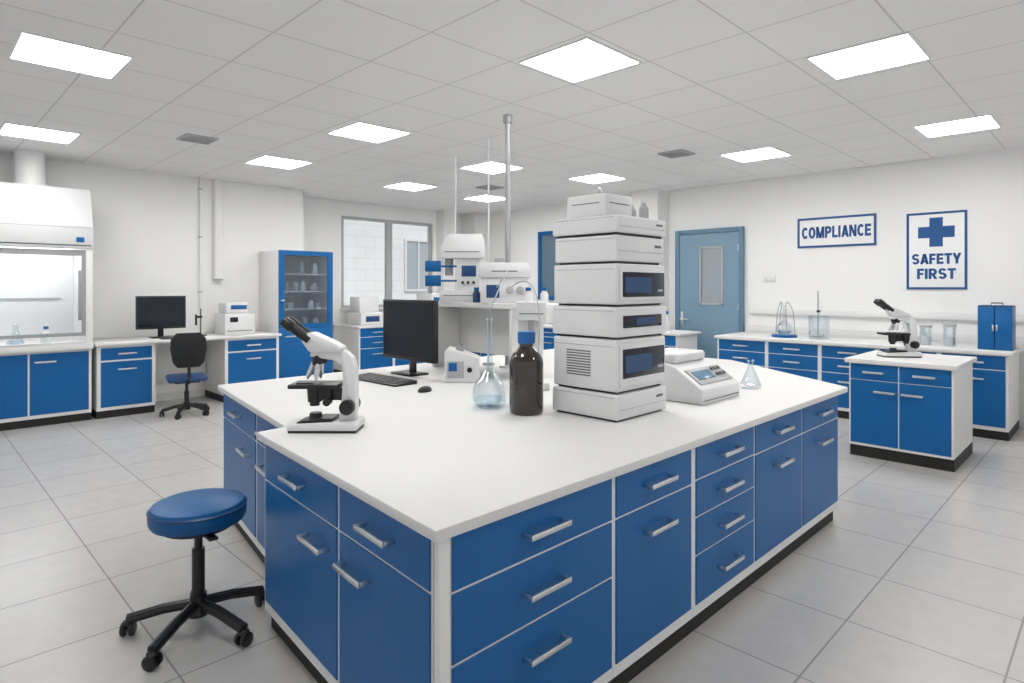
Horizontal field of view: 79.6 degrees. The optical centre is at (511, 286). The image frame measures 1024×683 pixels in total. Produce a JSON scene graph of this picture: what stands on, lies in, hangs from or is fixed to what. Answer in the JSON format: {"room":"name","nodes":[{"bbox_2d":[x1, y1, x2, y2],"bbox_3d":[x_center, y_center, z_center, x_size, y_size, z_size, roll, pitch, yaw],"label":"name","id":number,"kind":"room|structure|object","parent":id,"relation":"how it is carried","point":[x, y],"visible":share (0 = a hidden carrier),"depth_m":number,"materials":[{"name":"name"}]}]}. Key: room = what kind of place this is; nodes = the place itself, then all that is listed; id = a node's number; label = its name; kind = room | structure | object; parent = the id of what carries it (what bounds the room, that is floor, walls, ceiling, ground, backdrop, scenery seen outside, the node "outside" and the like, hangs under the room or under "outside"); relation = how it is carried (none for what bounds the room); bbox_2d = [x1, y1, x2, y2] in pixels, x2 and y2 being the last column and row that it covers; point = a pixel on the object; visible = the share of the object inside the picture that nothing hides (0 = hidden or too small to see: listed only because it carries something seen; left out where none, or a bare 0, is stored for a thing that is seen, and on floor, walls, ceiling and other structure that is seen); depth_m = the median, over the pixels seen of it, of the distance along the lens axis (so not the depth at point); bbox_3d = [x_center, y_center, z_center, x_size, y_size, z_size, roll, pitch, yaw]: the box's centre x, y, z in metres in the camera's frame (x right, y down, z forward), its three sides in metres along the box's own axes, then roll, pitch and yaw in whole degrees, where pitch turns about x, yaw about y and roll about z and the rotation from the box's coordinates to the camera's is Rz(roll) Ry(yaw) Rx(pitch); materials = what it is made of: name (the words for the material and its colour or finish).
{"room":"laboratory","nodes":[
{"label":"laboratory","id":0,"kind":"room"},
{"bbox_2d":[0,154,302,393],"bbox_3d":[-6.495,0.000,7.718,7.730,3.200,0.900,0,0,-45],"label":"wall","id":1,"kind":"structure","parent":0,"point":[146,224],"depth_m":8.71,"materials":[{"name":"white paint"}]},
{"bbox_2d":[155,389,204,401],"bbox_3d":[-6.175,1.550,7.391,7.720,0.100,0.015,0,0,-45],"label":"baseboard","id":2,"kind":"structure","parent":1,"relation":"attached to","point":[201,392],"depth_m":8.78,"materials":[{"name":"white laminate"}]},
{"bbox_2d":[198,177,202,332],"bbox_3d":[-4.560,-0.461,8.987,0.056,2.279,0.038,0,0,-45],"label":"conduit pipe","id":3,"kind":"object","parent":1,"relation":"attached to","point":[200,189],"visible":0.98,"depth_m":8.97,"materials":[{"name":"grey metal"}]},
{"bbox_2d":[212,179,222,279],"bbox_3d":[-4.370,-0.850,9.136,0.140,1.500,0.100,0,0,-45],"label":"duct","id":4,"kind":"object","parent":1,"relation":"attached to","point":[217,184],"visible":1,"depth_m":9.09,"materials":[{"name":"white metal"}]},
{"bbox_2d":[303,197,487,372],"bbox_3d":[-2.305,0.000,12.085,4.370,3.200,0.650,0,0,-45],"label":"wall","id":5,"kind":"structure","parent":0,"point":[321,217],"depth_m":11.67,"materials":[{"name":"white paint"}]},
{"bbox_2d":[340,215,431,310],"bbox_3d":[-2.422,-0.445,12.159,2.190,1.770,0.140,0,0,-45],"label":"window","id":6,"kind":"structure","parent":5,"relation":"in","point":[388,223],"depth_m":12.14,"materials":[{"name":"grey plastic"}]},
{"bbox_2d":[0,0,1023,213],"bbox_3d":[-0.424,-1.650,4.879,12.300,0.100,13.500,0,0,-45],"label":"ceiling","id":7,"kind":"structure","parent":0,"point":[713,78],"depth_m":5.03,"materials":[{"name":"tile"}]},
{"bbox_2d":[0,122,80,143],"bbox_3d":[-4.921,-1.594,6.392,0.620,0.012,0.620,0,0,-45],"label":"recessed light","id":8,"kind":"object","parent":7,"relation":"in","point":[7,129],"visible":1,"depth_m":6.37,"materials":[{"name":"white plastic"}]},
{"bbox_2d":[8,30,133,78],"bbox_3d":[-3.062,-1.594,4.264,0.620,0.012,0.620,0,0,-45],"label":"recessed light","id":9,"kind":"object","parent":7,"relation":"in","point":[29,47],"visible":1,"depth_m":4.24,"materials":[{"name":"white plastic"}]},
{"bbox_2d":[177,133,218,144],"bbox_3d":[-3.380,-1.590,6.604,0.320,0.020,0.320,0,0,-45],"label":"ceiling vent","id":10,"kind":"object","parent":7,"relation":"in","point":[187,137],"visible":1,"depth_m":6.58,"materials":[{"name":"grey plastic"}]},
{"bbox_2d":[244,155,312,169],"bbox_3d":[-2.991,-1.594,7.870,0.620,0.012,0.620,0,0,-45],"label":"recessed light","id":11,"kind":"object","parent":7,"relation":"in","point":[265,160],"visible":1,"depth_m":7.86,"materials":[{"name":"white plastic"}]},
{"bbox_2d":[327,121,411,142],"bbox_3d":[-1.478,-1.594,6.357,0.620,0.012,0.620,0,0,-45],"label":"recessed light","id":12,"kind":"object","parent":7,"relation":"in","point":[359,130],"visible":1,"depth_m":6.33,"materials":[{"name":"white plastic"}]},
{"bbox_2d":[382,182,437,190],"bbox_3d":[-1.619,-1.594,9.751,0.620,0.012,0.620,0,0,-45],"label":"recessed light","id":13,"kind":"object","parent":7,"relation":"in","point":[410,186],"visible":1,"depth_m":9.73,"materials":[{"name":"white plastic"}]},
{"bbox_2d":[463,195,504,201],"bbox_3d":[-0.453,-1.594,11.059,0.620,0.012,0.620,0,0,-45],"label":"recessed light","id":14,"kind":"object","parent":7,"relation":"in","point":[484,198],"visible":0.77,"depth_m":11.05,"materials":[{"name":"white plastic"}]},
{"bbox_2d":[459,161,524,173],"bbox_3d":[-0.269,-1.594,8.217,0.620,0.012,0.620,0,0,-45],"label":"recessed light","id":15,"kind":"object","parent":7,"relation":"in","point":[494,167],"visible":0.86,"depth_m":8.18,"materials":[{"name":"white plastic"}]},
{"bbox_2d":[518,36,641,82],"bbox_3d":[0.481,-1.594,4.356,0.620,0.012,0.620,0,0,-45],"label":"recessed light","id":16,"kind":"object","parent":7,"relation":"in","point":[585,58],"visible":1,"depth_m":4.33,"materials":[{"name":"white plastic"}]},
{"bbox_2d":[567,173,626,183],"bbox_3d":[1.252,-1.594,9.030,0.620,0.012,0.620,0,0,-45],"label":"recessed light","id":17,"kind":"object","parent":7,"relation":"in","point":[598,177],"visible":1,"depth_m":9.01,"materials":[{"name":"white plastic"}]},
{"bbox_2d":[572,174,622,182],"bbox_3d":[1.252,-1.596,9.030,0.592,0.008,0.592,0,0,-45],"label":"diffuser","id":18,"kind":"object","parent":17,"relation":"attached to","point":[592,178],"depth_m":9.01,"materials":[{"name":"white plastic"}]},
{"bbox_2d":[658,149,694,158],"bbox_3d":[1.966,-1.590,7.340,0.320,0.020,0.320,0,0,-45],"label":"ceiling vent","id":19,"kind":"object","parent":7,"relation":"in","point":[678,153],"visible":1,"depth_m":7.33,"materials":[{"name":"grey plastic"}]},
{"bbox_2d":[720,146,791,162],"bbox_3d":[2.942,-1.594,7.410,0.620,0.012,0.620,0,0,-45],"label":"recessed light","id":20,"kind":"object","parent":7,"relation":"in","point":[769,152],"visible":1,"depth_m":7.38,"materials":[{"name":"white plastic"}]},
{"bbox_2d":[805,31,930,79],"bbox_3d":[2.482,-1.594,4.278,0.620,0.012,0.620,0,0,-45],"label":"recessed light","id":21,"kind":"object","parent":7,"relation":"in","point":[900,49],"visible":1,"depth_m":4.24,"materials":[{"name":"white plastic"}]},
{"bbox_2d":[913,114,1000,137],"bbox_3d":[4.426,-1.594,6.109,0.620,0.012,0.620,0,0,-45],"label":"recessed light","id":22,"kind":"object","parent":7,"relation":"in","point":[988,121],"visible":1,"depth_m":6.09,"materials":[{"name":"white plastic"}]},
{"bbox_2d":[0,396,1023,682],"bbox_3d":[-0.424,1.650,4.879,12.300,0.100,13.500,0,0,-45],"label":"floor","id":23,"kind":"structure","parent":0,"point":[916,575],"depth_m":3.40,"materials":[{"name":"grey tile"}]},
{"bbox_2d":[0,349,91,430],"bbox_3d":[-5.968,1.170,6.993,1.850,0.860,0.831,0,0,-45],"label":"base cabinet","id":24,"kind":"object","parent":23,"relation":"on","point":[37,389],"visible":1,"depth_m":7.06,"materials":[{"name":"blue laminate"}]},
{"bbox_2d":[91,343,154,418],"bbox_3d":[-5.041,1.158,7.891,0.630,0.884,0.831,0,0,-45],"label":"base cabinet","id":25,"kind":"object","parent":23,"relation":"on","point":[123,376],"visible":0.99,"depth_m":7.60,"materials":[{"name":"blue laminate"}]},
{"bbox_2d":[159,332,209,419],"bbox_3d":[-4.080,1.080,7.682,0.572,1.040,0.605,0,0,-33],"label":"office chair","id":26,"kind":"object","parent":23,"relation":"on","point":[187,350],"visible":1,"depth_m":7.50,"materials":[{"name":"black plastic"}]},
{"bbox_2d":[119,488,264,671],"bbox_3d":[-1.453,1.296,2.890,0.612,0.607,0.639,0,0,-45],"label":"stool","id":27,"kind":"object","parent":23,"relation":"on","point":[197,514],"visible":0.94,"depth_m":2.80,"materials":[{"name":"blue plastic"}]},
{"bbox_2d":[205,336,278,402],"bbox_3d":[-3.942,1.158,8.991,0.760,0.884,0.831,0,0,-45],"label":"base cabinet","id":28,"kind":"object","parent":23,"relation":"on","point":[239,360],"visible":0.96,"depth_m":8.72,"materials":[{"name":"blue laminate"}]},
{"bbox_2d":[93,331,281,380],"bbox_3d":[-4.484,0.990,8.476,2.295,0.620,0.868,0,0,-45],"label":"countertop","id":29,"kind":"structure","parent":28,"relation":"on","point":[164,365],"depth_m":8.55,"materials":[{"name":"white laminate"}]},
{"bbox_2d":[0,182,93,353],"bbox_3d":[-5.961,-0.221,6.993,1.860,1.918,0.840,0,0,-45],"label":"fume hood","id":30,"kind":"object","parent":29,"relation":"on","point":[46,232],"visible":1,"depth_m":7.35,"materials":[{"name":"white metal"}]},
{"bbox_2d":[11,149,47,185],"bbox_3d":[-5.721,-1.393,7.290,0.340,0.415,0.340,0,0,-45],"label":"duct","id":31,"kind":"object","parent":30,"relation":"on","point":[29,165],"visible":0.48,"depth_m":7.17,"materials":[{"name":"white plastic"}]},
{"bbox_2d":[41,326,50,342],"bbox_3d":[-5.551,0.569,7.319,0.100,0.200,0.100,0,0,-45],"label":"bottle","id":32,"kind":"object","parent":30,"relation":"on","point":[46,339],"visible":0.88,"depth_m":7.29,"materials":[{"name":"white plastic"}]},
{"bbox_2d":[135,296,185,338],"bbox_3d":[-4.702,0.399,8.238,0.600,0.560,0.180,0,0,-45],"label":"computer monitor","id":33,"kind":"object","parent":29,"relation":"on","point":[160,313],"visible":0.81,"depth_m":8.21,"materials":[{"name":"black plastic"}]},
{"bbox_2d":[215,302,254,334],"bbox_3d":[-4.022,0.449,8.915,0.420,0.460,0.404,0,0,-45],"label":"titrator","id":34,"kind":"object","parent":29,"relation":"on","point":[232,318],"visible":1,"depth_m":8.77,"materials":[{"name":"white plastic"}]},
{"bbox_2d":[224,394,262,561],"bbox_3d":[-1.558,1.158,4.045,0.551,0.884,0.880,0,0,-37],"label":"base cabinet","id":35,"kind":"object","parent":23,"relation":"on","point":[240,423],"visible":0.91,"depth_m":3.79,"materials":[{"name":"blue laminate"}]},
{"bbox_2d":[255,415,276,564],"bbox_3d":[-1.146,1.158,3.489,0.551,0.884,0.500,0,0,-37],"label":"base cabinet","id":36,"kind":"object","parent":23,"relation":"on","point":[262,425],"visible":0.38,"depth_m":3.46,"materials":[{"name":"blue laminate"}]},
{"bbox_2d":[259,250,332,377],"bbox_3d":[-3.378,0.525,9.643,0.870,2.150,0.765,0,0,-45],"label":"tall cabinet","id":37,"kind":"object","parent":23,"relation":"on","point":[276,267],"visible":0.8,"depth_m":9.50,"materials":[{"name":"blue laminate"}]},
{"bbox_2d":[284,273,326,275],"bbox_3d":[-3.408,-0.198,9.673,0.810,0.015,0.640,0,0,-45],"label":"shelf","id":38,"kind":"object","parent":37,"relation":"attached to","point":[285,274],"depth_m":9.86,"materials":[{"name":"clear glass"}]},
{"bbox_2d":[284,307,326,309],"bbox_3d":[-3.408,0.343,9.673,0.810,0.015,0.640,0,0,-45],"label":"shelf","id":39,"kind":"object","parent":37,"relation":"attached to","point":[294,308],"depth_m":9.58,"materials":[{"name":"clear glass"}]},
{"bbox_2d":[265,444,339,682],"bbox_3d":[-0.726,1.158,2.716,0.551,0.884,0.800,0,0,-40],"label":"base cabinet","id":40,"kind":"object","parent":23,"relation":"on","point":[302,531],"visible":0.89,"depth_m":2.51,"materials":[{"name":"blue laminate"}]},
{"bbox_2d":[334,326,393,371],"bbox_3d":[-2.691,1.158,11.203,0.718,0.884,0.911,0,0,-45],"label":"base cabinet","id":41,"kind":"object","parent":23,"relation":"on","point":[366,344],"visible":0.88,"depth_m":10.86,"materials":[{"name":"white laminate"}]},
{"bbox_2d":[333,323,382,327],"bbox_3d":[-1.944,0.698,11.971,2.940,0.035,0.918,0,0,-45],"label":"countertop","id":42,"kind":"structure","parent":41,"relation":"on","point":[345,324],"depth_m":10.86,"materials":[{"name":"white laminate"}]},
{"bbox_2d":[348,297,382,325],"bbox_3d":[-2.633,0.429,11.118,0.500,0.500,0.454,0,0,-45],"label":"lab analyser","id":43,"kind":"object","parent":42,"relation":"on","point":[363,310],"visible":0.9,"depth_m":10.99,"materials":[{"name":"white plastic"}]},
{"bbox_2d":[417,293,438,300],"bbox_3d":[-1.536,0.404,12.248,0.550,0.550,0.506,0,0,-45],"label":"lab analyser","id":44,"kind":"object","parent":42,"relation":"on","point":[420,296],"visible":0.3,"depth_m":12.00,"materials":[{"name":"white plastic"}]},
{"bbox_2d":[333,487,433,682],"bbox_3d":[-0.261,1.158,2.171,0.551,0.884,0.628,0,0,-40],"label":"base cabinet","id":45,"kind":"object","parent":23,"relation":"on","point":[385,567],"visible":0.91,"depth_m":2.01,"materials":[{"name":"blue laminate"}]},
{"bbox_2d":[394,358,423,365],"bbox_3d":[-2.182,1.158,11.712,0.718,0.884,0.911,0,0,-45],"label":"base cabinet","id":46,"kind":"object","parent":23,"relation":"on","point":[397,362],"visible":0.02,"depth_m":11.28,"materials":[{"name":"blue laminate"}]},
{"bbox_2d":[434,478,612,682],"bbox_3d":[-0.072,1.158,2.219,0.850,0.884,0.551,0,0,-45],"label":"base cabinet","id":47,"kind":"object","parent":23,"relation":"on","point":[526,596],"visible":0.92,"depth_m":2.02,"materials":[{"name":"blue laminate"}]},
{"bbox_2d":[544,327,557,349],"bbox_3d":[0.845,1.158,11.027,0.717,0.884,0.651,0,0,45],"label":"base cabinet","id":48,"kind":"object","parent":23,"relation":"on","point":[549,335],"visible":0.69,"depth_m":10.81,"materials":[{"name":"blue laminate"}]},
{"bbox_2d":[608,449,692,682],"bbox_3d":[0.447,1.158,2.737,0.613,0.884,0.551,0,0,-45],"label":"base cabinet","id":49,"kind":"object","parent":23,"relation":"on","point":[653,503],"visible":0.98,"depth_m":2.55,"materials":[{"name":"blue laminate"}]},
{"bbox_2d":[663,334,696,349],"bbox_3d":[2.372,1.158,9.499,0.717,0.884,0.651,0,0,45],"label":"base cabinet","id":50,"kind":"object","parent":23,"relation":"on","point":[685,341],"visible":0.06,"depth_m":9.18,"materials":[{"name":"white laminate"}]},
{"bbox_2d":[544,323,700,335],"bbox_3d":[1.121,0.698,10.773,0.660,0.035,4.410,0,0,-45],"label":"countertop","id":51,"kind":"structure","parent":50,"relation":"on","point":[547,325],"depth_m":9.33,"materials":[{"name":"white laminate"}]},
{"bbox_2d":[687,426,753,634],"bbox_3d":[0.892,1.158,3.182,0.642,0.884,0.551,0,0,-45],"label":"base cabinet","id":52,"kind":"object","parent":23,"relation":"on","point":[723,468],"visible":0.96,"depth_m":2.98,"materials":[{"name":"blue laminate"}]},
{"bbox_2d":[717,338,766,367],"bbox_3d":[3.421,1.158,8.662,0.688,0.884,0.951,0,0,45],"label":"base cabinet","id":53,"kind":"object","parent":23,"relation":"on","point":[751,352],"visible":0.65,"depth_m":8.33,"materials":[{"name":"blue laminate"}]},
{"bbox_2d":[748,409,801,586],"bbox_3d":[1.360,1.158,3.650,0.678,0.884,0.551,0,0,-45],"label":"base cabinet","id":54,"kind":"object","parent":23,"relation":"on","point":[777,441],"visible":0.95,"depth_m":3.45,"materials":[{"name":"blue laminate"}]},
{"bbox_2d":[767,341,819,380],"bbox_3d":[3.899,1.158,8.185,0.658,0.884,0.951,0,0,45],"label":"base cabinet","id":55,"kind":"object","parent":23,"relation":"on","point":[799,359],"visible":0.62,"depth_m":7.85,"materials":[{"name":"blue laminate"}]},
{"bbox_2d":[796,396,837,548],"bbox_3d":[1.835,1.158,4.125,0.660,0.884,0.551,0,0,-45],"label":"base cabinet","id":56,"kind":"object","parent":23,"relation":"on","point":[819,420],"visible":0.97,"depth_m":3.92,"materials":[{"name":"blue laminate"}]},
{"bbox_2d":[820,345,877,418],"bbox_3d":[4.358,1.158,7.726,0.638,0.884,0.951,0,0,45],"label":"base cabinet","id":57,"kind":"object","parent":23,"relation":"on","point":[834,369],"visible":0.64,"depth_m":7.49,"materials":[{"name":"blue laminate"}]},
{"bbox_2d":[849,362,972,471],"bbox_3d":[3.814,1.158,5.879,0.820,0.884,0.971,0,0,45],"label":"base cabinet","id":58,"kind":"object","parent":23,"relation":"on","point":[923,417],"visible":1,"depth_m":5.55,"materials":[{"name":"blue laminate"}]},
{"bbox_2d":[845,350,976,370],"bbox_3d":[3.833,0.695,5.897,1.000,0.040,0.880,0,0,-45],"label":"countertop","id":59,"kind":"structure","parent":58,"relation":"on","point":[928,361],"depth_m":5.65,"materials":[{"name":"white laminate"}]},
{"bbox_2d":[873,299,921,357],"bbox_3d":[3.721,0.393,5.949,0.389,0.562,0.190,0,0,5],"label":"microscope","id":60,"kind":"object","parent":59,"relation":"on","point":[896,315],"visible":1,"depth_m":5.91,"materials":[{"name":"white plastic"}]},
{"bbox_2d":[939,352,1018,440],"bbox_3d":[5.221,1.158,6.863,0.598,0.884,0.951,0,0,45],"label":"base cabinet","id":61,"kind":"object","parent":23,"relation":"on","point":[995,378],"visible":0.5,"depth_m":6.47,"materials":[{"name":"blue laminate"}]},
{"bbox_2d":[714,325,1023,356],"bbox_3d":[4.341,0.642,7.806,1.018,0.145,3.260,0,0,-45],"label":"countertop","id":62,"kind":"structure","parent":61,"relation":"on","point":[965,343],"depth_m":7.75,"materials":[{"name":"white laminate"}]},
{"bbox_2d":[771,302,796,337],"bbox_3d":[3.670,0.435,8.280,0.320,0.478,0.320,0,0,-45],"label":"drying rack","id":63,"kind":"object","parent":62,"relation":"on","point":[780,335],"visible":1,"depth_m":8.27,"materials":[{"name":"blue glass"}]},
{"bbox_2d":[811,291,824,336],"bbox_3d":[4.137,0.364,8.309,0.180,0.620,0.120,0,0,-45],"label":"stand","id":64,"kind":"object","parent":62,"relation":"on","point":[818,310],"visible":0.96,"depth_m":8.30,"materials":[{"name":"grey plastic"}]},
{"bbox_2d":[919,325,931,344],"bbox_3d":[4.837,0.559,7.184,0.128,0.230,0.128,0,0,-45],"label":"jar","id":65,"kind":"object","parent":62,"relation":"on","point":[925,340],"visible":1,"depth_m":7.14,"materials":[{"name":"clear glass"}]},
{"bbox_2d":[943,324,956,346],"bbox_3d":[4.971,0.549,6.979,0.128,0.250,0.128,0,0,-45],"label":"jar","id":66,"kind":"object","parent":62,"relation":"on","point":[949,341],"visible":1,"depth_m":6.94,"materials":[{"name":"clear glass"}]},
{"bbox_2d":[978,302,1015,350],"bbox_3d":[5.267,0.421,6.678,0.295,0.506,0.308,0,0,45],"label":"case","id":67,"kind":"object","parent":62,"relation":"on","point":[996,323],"visible":1,"depth_m":6.58,"materials":[{"name":"blue metal"}]},
{"bbox_3d":[0.481,1.158,4.929,3.150,0.884,2.430,0,0,-45],"label":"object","id":68,"kind":"object","parent":23,"relation":"on","visible":0},
{"bbox_2d":[218,349,847,542],"bbox_3d":[0.269,0.698,4.370,4.440,0.035,3.120,0,0,-45],"label":"countertop","id":69,"kind":"structure","parent":68,"relation":"on","point":[443,466],"depth_m":2.78,"materials":[{"name":"white laminate"}]},
{"bbox_2d":[280,316,364,432],"bbox_3d":[-0.907,0.409,2.931,0.374,0.539,0.182,0,0,0],"label":"microscope","id":70,"kind":"object","parent":69,"relation":"on","point":[323,348],"visible":1,"depth_m":2.90,"materials":[{"name":"white plastic"}]},
{"bbox_2d":[359,372,416,386],"bbox_3d":[-0.941,0.664,4.434,0.576,0.029,0.192,0,0,43],"label":"keyboard","id":71,"kind":"object","parent":69,"relation":"on","point":[381,379],"visible":0.94,"depth_m":4.35,"materials":[{"name":"black plastic"}]},
{"bbox_2d":[383,299,437,376],"bbox_3d":[-0.799,0.389,4.787,0.680,0.580,0.180,0,0,45],"label":"computer monitor","id":72,"kind":"object","parent":69,"relation":"on","point":[410,327],"visible":1,"depth_m":4.74,"materials":[{"name":"black plastic"}]},
{"bbox_2d":[455,157,455,289],"bbox_3d":[-0.523,-0.261,5.699,0.100,1.880,0.100,0,0,-45],"label":"support rod","id":73,"kind":"object","parent":69,"relation":"on","point":[455,157],"visible":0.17,"depth_m":5.69,"materials":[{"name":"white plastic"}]},
{"bbox_2d":[444,344,479,381],"bbox_3d":[-0.361,0.549,4.468,0.240,0.260,0.236,0,0,0],"label":"centrifuge","id":74,"kind":"object","parent":69,"relation":"on","point":[460,365],"visible":0.97,"depth_m":4.37,"materials":[{"name":"white plastic"}]},
{"bbox_2d":[483,140,493,365],"bbox_3d":[-0.205,-0.301,5.353,0.100,1.960,0.100,0,0,-45],"label":"support rod","id":75,"kind":"object","parent":69,"relation":"on","point":[488,363],"visible":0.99,"depth_m":5.34,"materials":[{"name":"grey metal"}]},
{"bbox_2d":[472,320,506,408],"bbox_3d":[-0.127,0.414,3.479,0.200,0.530,0.200,0,0,-45],"label":"flask","id":76,"kind":"object","parent":69,"relation":"on","point":[480,406],"visible":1,"depth_m":3.47,"materials":[{"name":"clear glass"}]},
{"bbox_2d":[432,301,558,366],"bbox_3d":[-0.173,0.402,4.939,1.270,0.555,0.340,0,0,45],"label":"shelf","id":77,"kind":"object","parent":69,"relation":"on","point":[467,324],"visible":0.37,"depth_m":5.20,"materials":[{"name":"white laminate"}]},
{"bbox_2d":[425,234,484,301],"bbox_3d":[-0.472,-0.157,5.157,0.490,0.560,0.223,0,0,0],"label":"photometer","id":78,"kind":"object","parent":77,"relation":"on","point":[468,249],"visible":0.99,"depth_m":5.05,"materials":[{"name":"white plastic"}]},
{"bbox_2d":[473,287,479,302],"bbox_3d":[-0.283,0.063,4.893,0.060,0.120,0.060,0,0,-45],"label":"bottle","id":79,"kind":"object","parent":77,"relation":"on","point":[476,294],"visible":1,"depth_m":4.87,"materials":[{"name":"blue plastic"}]},
{"bbox_2d":[478,258,530,302],"bbox_3d":[-0.057,-0.052,4.812,0.400,0.350,0.280,0,0,0],"label":"pump","id":80,"kind":"object","parent":77,"relation":"on","point":[491,274],"visible":0.94,"depth_m":4.70,"materials":[{"name":"white plastic"}]},
{"bbox_2d":[540,287,547,303],"bbox_3d":[0.240,0.063,4.568,0.060,0.120,0.060,0,0,-45],"label":"bottle","id":81,"kind":"object","parent":77,"relation":"on","point":[544,295],"visible":0.82,"depth_m":4.55,"materials":[{"name":"white plastic"}]},
{"bbox_2d":[500,114,512,368],"bbox_3d":[-0.035,-0.386,5.183,0.140,2.130,0.140,0,0,-45],"label":"pole","id":82,"kind":"object","parent":69,"relation":"on","point":[507,118],"visible":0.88,"depth_m":5.16,"materials":[{"name":"grey metal"}]},
{"bbox_2d":[509,331,542,415],"bbox_3d":[0.078,0.459,3.316,0.184,0.440,0.184,0,0,-45],"label":"bottle","id":83,"kind":"object","parent":69,"relation":"on","point":[526,363],"visible":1,"depth_m":3.24,"materials":[{"name":"brown glass"}]},
{"bbox_2d":[516,301,549,389],"bbox_3d":[0.127,0.389,4.134,0.240,0.580,0.220,0,0,0],"label":"column","id":84,"kind":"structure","parent":69,"relation":"on","point":[527,315],"depth_m":4.04,"materials":[{"name":"white plastic"}]},
{"bbox_2d":[511,281,539,351],"bbox_3d":[0.098,0.314,4.195,0.084,0.715,0.788,0,0,-10],"label":"tube","id":85,"kind":"object","parent":84,"relation":"attached to","point":[520,281],"visible":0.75,"depth_m":3.98,"materials":[{"name":"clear plastic"}]},
{"bbox_2d":[553,385,665,421],"bbox_3d":[0.536,0.610,3.369,0.466,0.138,0.433,0,0,-45],"label":"module","id":86,"kind":"object","parent":69,"relation":"on","point":[582,402],"visible":0.91,"depth_m":3.20,"materials":[{"name":"white plastic"}]},
{"bbox_2d":[554,335,664,393],"bbox_3d":[0.541,0.403,3.364,0.457,0.273,0.438,0,0,-45],"label":"module","id":87,"kind":"object","parent":86,"relation":"on","point":[612,366],"visible":0.97,"depth_m":3.20,"materials":[{"name":"white plastic"}]},
{"bbox_2d":[567,349,590,375],"bbox_3d":[0.351,0.396,3.236,0.006,0.132,0.160,0,0,-45],"label":"grille","id":88,"kind":"object","parent":87,"relation":"attached to","point":[578,360],"depth_m":3.23,"materials":[{"name":"grey plastic"}]},
{"bbox_2d":[553,305,665,339],"bbox_3d":[0.538,0.182,3.368,0.466,0.163,0.438,0,0,-45],"label":"module","id":89,"kind":"object","parent":87,"relation":"on","point":[603,322],"visible":0.93,"depth_m":3.20,"materials":[{"name":"white plastic"}]},
{"bbox_2d":[554,263,664,306],"bbox_3d":[0.542,-0.010,3.364,0.454,0.218,0.436,0,0,-45],"label":"module","id":90,"kind":"object","parent":89,"relation":"on","point":[611,284],"visible":1,"depth_m":3.20,"materials":[{"name":"white plastic"}]},
{"bbox_2d":[555,234,663,264],"bbox_3d":[0.536,-0.193,3.369,0.446,0.143,0.413,0,0,-45],"label":"module","id":91,"kind":"object","parent":90,"relation":"on","point":[603,249],"visible":0.95,"depth_m":3.21,"materials":[{"name":"white plastic"}]},
{"bbox_2d":[553,214,665,238],"bbox_3d":[0.536,-0.315,3.369,0.466,0.098,0.433,0,0,-45],"label":"module","id":92,"kind":"object","parent":91,"relation":"on","point":[613,224],"visible":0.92,"depth_m":3.20,"materials":[{"name":"white plastic"}]},
{"bbox_2d":[567,187,631,218],"bbox_3d":[0.474,-0.452,3.329,0.241,0.173,0.262,0,0,-45],"label":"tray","id":93,"kind":"object","parent":92,"relation":"on","point":[600,203],"visible":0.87,"depth_m":3.24,"materials":[{"name":"white plastic"}]},
{"bbox_2d":[639,200,648,218],"bbox_3d":[0.714,-0.418,3.330,0.052,0.105,0.052,0,0,-45],"label":"bottle","id":94,"kind":"object","parent":92,"relation":"on","point":[643,210],"visible":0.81,"depth_m":3.31,"materials":[{"name":"grey plastic"}]},
{"bbox_2d":[660,347,738,404],"bbox_3d":[1.083,0.541,3.853,0.480,0.275,0.502,0,0,-45],"label":"laboratory balance","id":95,"kind":"object","parent":69,"relation":"on","point":[691,378],"visible":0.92,"depth_m":3.67,"materials":[{"name":"white plastic"}]},
{"bbox_2d":[489,147,1023,417],"bbox_3d":[3.730,0.000,9.033,0.550,3.200,13.500,0,0,-45],"label":"wall","id":96,"kind":"structure","parent":0,"point":[989,185],"depth_m":8.27,"materials":[{"name":"white paint"}]},
{"bbox_2d":[538,231,559,299],"bbox_3d":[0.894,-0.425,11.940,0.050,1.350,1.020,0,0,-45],"label":"door","id":97,"kind":"structure","parent":96,"relation":"attached to","point":[546,261],"depth_m":12.14,"materials":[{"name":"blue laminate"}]},
{"bbox_2d":[675,226,744,358],"bbox_3d":[3.092,0.340,9.703,1.150,2.520,0.105,0,0,45],"label":"door","id":98,"kind":"structure","parent":96,"relation":"in","point":[709,268],"depth_m":9.69,"materials":[{"name":"blue paint"}]},
{"bbox_2d":[797,213,876,248],"bbox_3d":[4.434,-0.760,8.422,1.000,0.420,0.018,0,0,45],"label":"wall sign","id":99,"kind":"object","parent":96,"relation":"attached to","point":[860,229],"visible":1,"depth_m":8.39,"materials":[{"name":"white plastic"}]},
{"bbox_2d":[750,308,1023,321],"bbox_3d":[4.897,0.355,7.937,0.050,0.090,3.700,0,0,-45],"label":"trunking","id":100,"kind":"structure","parent":96,"relation":"attached to","point":[812,312],"depth_m":8.12,"materials":[{"name":"white plastic"}]},
{"bbox_2d":[906,210,967,289],"bbox_3d":[5.251,-0.450,7.606,0.630,0.960,0.018,0,0,45],"label":"wall sign","id":101,"kind":"object","parent":96,"relation":"attached to","point":[936,242],"visible":1,"depth_m":7.59,"materials":[{"name":"white plastic"}]},
{"label":"outside","id":102,"kind":"structure","parent":0,"visible":0},
{"bbox_2d":[344,219,426,304],"bbox_3d":[-3.041,-0.600,14.354,8.000,4.600,0.200,0,0,-45],"label":"wall","id":103,"kind":"structure","parent":102,"point":[364,241],"depth_m":14.06,"materials":[{"name":"brick"}]},
{"bbox_2d":[404,239,426,290],"bbox_3d":[-2.280,-0.525,14.938,0.800,1.250,0.050,0,0,-45],"label":"window","id":104,"kind":"structure","parent":103,"relation":"in","point":[415,251],"depth_m":14.87,"materials":[{"name":"white glass"}]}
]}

